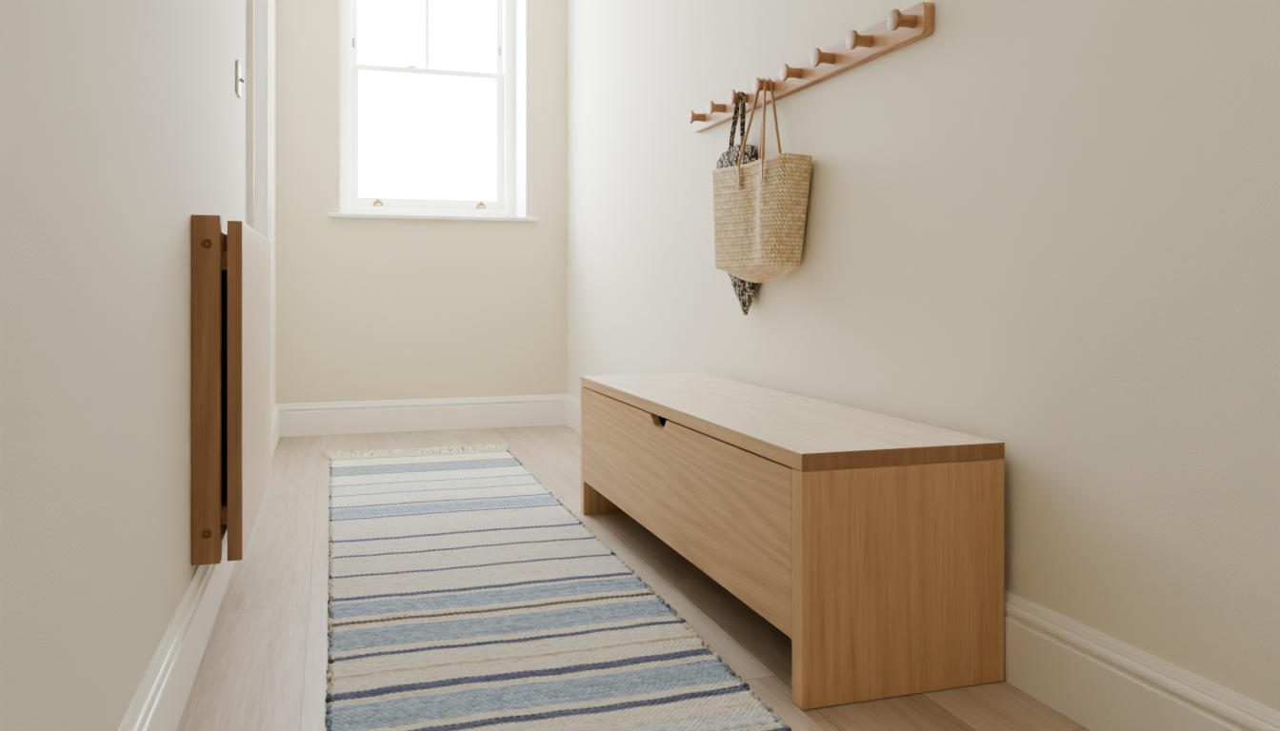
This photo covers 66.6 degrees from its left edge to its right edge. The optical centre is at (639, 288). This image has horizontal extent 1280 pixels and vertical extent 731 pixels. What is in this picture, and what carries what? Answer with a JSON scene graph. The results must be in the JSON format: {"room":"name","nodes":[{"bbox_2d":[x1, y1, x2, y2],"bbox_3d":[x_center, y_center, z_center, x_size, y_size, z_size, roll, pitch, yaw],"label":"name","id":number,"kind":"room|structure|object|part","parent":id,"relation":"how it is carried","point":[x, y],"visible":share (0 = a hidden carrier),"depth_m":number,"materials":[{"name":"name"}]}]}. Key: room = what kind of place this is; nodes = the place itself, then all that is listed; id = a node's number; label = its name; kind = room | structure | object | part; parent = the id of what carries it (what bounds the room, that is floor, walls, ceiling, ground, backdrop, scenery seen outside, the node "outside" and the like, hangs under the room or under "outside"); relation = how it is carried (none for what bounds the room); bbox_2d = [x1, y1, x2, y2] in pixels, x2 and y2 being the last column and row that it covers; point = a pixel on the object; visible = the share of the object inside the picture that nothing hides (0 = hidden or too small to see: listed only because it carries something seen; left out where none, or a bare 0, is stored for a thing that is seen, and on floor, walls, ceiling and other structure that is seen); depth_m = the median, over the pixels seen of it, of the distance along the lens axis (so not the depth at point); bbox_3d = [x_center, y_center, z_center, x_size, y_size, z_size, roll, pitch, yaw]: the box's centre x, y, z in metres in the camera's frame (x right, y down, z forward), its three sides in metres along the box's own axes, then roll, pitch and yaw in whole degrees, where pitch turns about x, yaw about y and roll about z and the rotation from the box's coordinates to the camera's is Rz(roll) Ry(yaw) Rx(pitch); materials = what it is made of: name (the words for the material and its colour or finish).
{"room":"home hallway","nodes":[
{"label":"home hallway","id":0,"kind":"room"},
{"bbox_2d":[0,0,276,730],"bbox_3d":[-0.737,-0.762,1.120,0.200,3.000,7.780,0,0,-18],"label":"wall","id":1,"kind":"structure","parent":0,"point":[122,122],"depth_m":1.17,"materials":[{"name":"beige paint"}]},
{"bbox_2d":[118,403,279,730],"bbox_3d":[-0.633,0.656,1.153,0.018,0.164,7.780,0,0,-18],"label":"baseboard","id":2,"kind":"structure","parent":1,"relation":"attached to","point":[159,702],"depth_m":1.70,"materials":[{"name":"white paint"}]},
{"bbox_2d":[191,214,270,565],"bbox_3d":[-0.989,0.202,2.399,0.092,0.696,0.976,0,0,-18],"label":"table","id":3,"kind":"object","parent":1,"relation":"attached to","point":[230,271],"visible":1,"depth_m":1.96,"materials":[{"name":"brown wood"}]},
{"bbox_3d":[-0.866,0.201,1.946,0.053,0.694,0.032,0,0,-18],"label":"wall post","id":4,"kind":"part","parent":3,"relation":"part of","materials":[{"name":"brown wood"}]},
{"bbox_3d":[-1.006,0.493,2.389,0.054,0.033,0.898,0,0,-18],"label":"cross rail","id":5,"kind":"part","parent":3,"relation":"part of","materials":[{"name":"brown wood"}]},
{"bbox_3d":[-1.006,-0.094,2.389,0.054,0.040,0.898,0,0,-18],"label":"cross rail","id":6,"kind":"part","parent":3,"relation":"part of","materials":[{"name":"brown wood"}]},
{"bbox_2d":[235,60,244,98],"bbox_3d":[-1.169,-0.614,2.854,0.022,0.096,0.088,0,0,-18],"label":"light switch","id":7,"kind":"object","parent":1,"relation":"attached to","point":[238,79],"visible":1,"depth_m":2.81,"materials":[{"name":"white plastic"}]},
{"bbox_2d":[235,60,240,98],"bbox_3d":[-1.176,-0.614,2.852,0.008,0.096,0.088,0,0,-18],"label":"switch plate","id":8,"kind":"object","parent":7,"relation":"attached to","point":[237,65],"depth_m":2.81,"materials":[{"name":"white plastic"}]},
{"bbox_2d":[246,0,271,462],"bbox_3d":[-1.522,-0.329,3.635,0.222,2.135,1.000,0,0,-18],"label":"door","id":9,"kind":"structure","parent":1,"relation":"in","point":[258,11],"depth_m":4.03,"materials":[{"name":"white paint"}]},
{"bbox_2d":[276,0,567,403],"bbox_3d":[-1.269,-0.762,5.268,1.690,3.000,0.450,0,0,-18],"label":"wall","id":10,"kind":"structure","parent":0,"point":[368,309],"depth_m":5.05,"materials":[{"name":"beige paint"}]},
{"bbox_2d":[277,394,566,437],"bbox_3d":[-1.103,0.656,5.075,1.490,0.164,0.018,0,0,-18],"label":"baseboard","id":11,"kind":"structure","parent":10,"relation":"attached to","point":[353,417],"depth_m":5.05,"materials":[{"name":"white paint"}]},
{"bbox_2d":[327,0,538,221],"bbox_3d":[-1.130,-1.192,5.295,1.078,1.662,0.482,0,0,-18],"label":"window","id":12,"kind":"structure","parent":10,"relation":"in","point":[510,76],"depth_m":5.39,"materials":[{"name":"white paint"}]},
{"bbox_3d":[-1.191,-1.578,5.479,0.840,0.768,0.036,0,0,-18],"label":"sash","id":13,"kind":"part","parent":12,"relation":"part of","materials":[{"name":"white paint"}]},
{"bbox_3d":[-1.179,-0.837,5.439,0.840,0.778,0.036,0,0,-18],"label":"sash","id":14,"kind":"part","parent":12,"relation":"part of","materials":[{"name":"white paint"}]},
{"bbox_3d":[-1.111,-0.372,5.234,1.078,0.022,0.354,0,0,-18],"label":"sill","id":15,"kind":"part","parent":12,"relation":"part of","materials":[{"name":"white paint"}]},
{"bbox_2d":[176,424,1090,730],"bbox_3d":[-0.002,0.788,1.431,2.190,0.100,8.530,0,0,-18],"label":"floor","id":16,"kind":"structure","parent":0,"point":[263,667],"depth_m":2.14,"materials":[{"name":"brown wood"}]},
{"bbox_2d":[320,443,791,730],"bbox_3d":[-0.486,0.725,2.779,0.840,0.024,3.500,0,0,-18],"label":"runner rug","id":17,"kind":"object","parent":16,"relation":"on","point":[464,596],"visible":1,"depth_m":2.14,"materials":[{"name":"fabric"}]},
{"bbox_2d":[580,373,1004,710],"bbox_3d":[0.244,0.513,2.520,0.422,0.449,1.587,0,0,-18],"label":"storage bench","id":18,"kind":"object","parent":16,"relation":"on","point":[873,542],"visible":1,"depth_m":1.81,"materials":[{"name":"brown wood"}]},
{"bbox_3d":[0.011,0.529,3.257,0.422,0.417,0.040,0,0,-18],"label":"panel","id":19,"kind":"part","parent":18,"relation":"part of","materials":[{"name":"brown wood"}]},
{"bbox_3d":[0.478,0.529,1.783,0.422,0.417,0.040,0,0,-18],"label":"panel","id":20,"kind":"part","parent":18,"relation":"part of","materials":[{"name":"brown wood"}]},
{"bbox_2d":[567,0,1279,712],"bbox_3d":[0.806,-0.762,1.845,0.200,3.000,8.230,0,0,-18],"label":"wall","id":21,"kind":"structure","parent":0,"point":[1049,230],"depth_m":1.80,"materials":[{"name":"beige paint"}]},
{"bbox_2d":[687,1,934,133],"bbox_3d":[0.381,-0.578,2.729,0.075,0.070,1.396,0,0,-18],"label":"peg rail","id":22,"kind":"object","parent":21,"relation":"attached to","point":[915,23],"visible":0.94,"depth_m":2.43,"materials":[{"name":"brown wood"}]},
{"bbox_2d":[716,91,757,315],"bbox_3d":[0.294,-0.258,3.026,0.048,0.678,0.295,0,0,-18],"label":"cloth bag","id":23,"kind":"object","parent":22,"relation":"hanging from","point":[745,291],"visible":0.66,"depth_m":2.95,"materials":[{"name":"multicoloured fabric"}]},
{"bbox_2d":[712,78,812,282],"bbox_3d":[0.329,-0.309,2.750,0.135,0.584,0.487,0,0,-19],"label":"tote bag","id":24,"kind":"object","parent":22,"relation":"hanging from","point":[760,205],"visible":0.98,"depth_m":2.66,"materials":[{"name":"beige wicker"}]},
{"bbox_3d":[0.335,-0.439,2.685,0.082,0.324,0.217,0,0,-14],"label":"handle","id":25,"kind":"part","parent":24,"relation":"part of","materials":[{"name":"beige leather"}]},
{"bbox_3d":[0.369,-0.446,2.781,0.015,0.310,0.163,0,0,-18],"label":"handle","id":26,"kind":"part","parent":24,"relation":"part of","materials":[{"name":"beige leather"}]},
{"bbox_2d":[564,394,1279,730],"bbox_3d":[0.770,0.656,1.597,0.018,0.164,7.780,0,0,-18],"label":"baseboard","id":27,"kind":"structure","parent":21,"relation":"attached to","point":[1100,682],"depth_m":1.60,"materials":[{"name":"white paint"}]}
]}

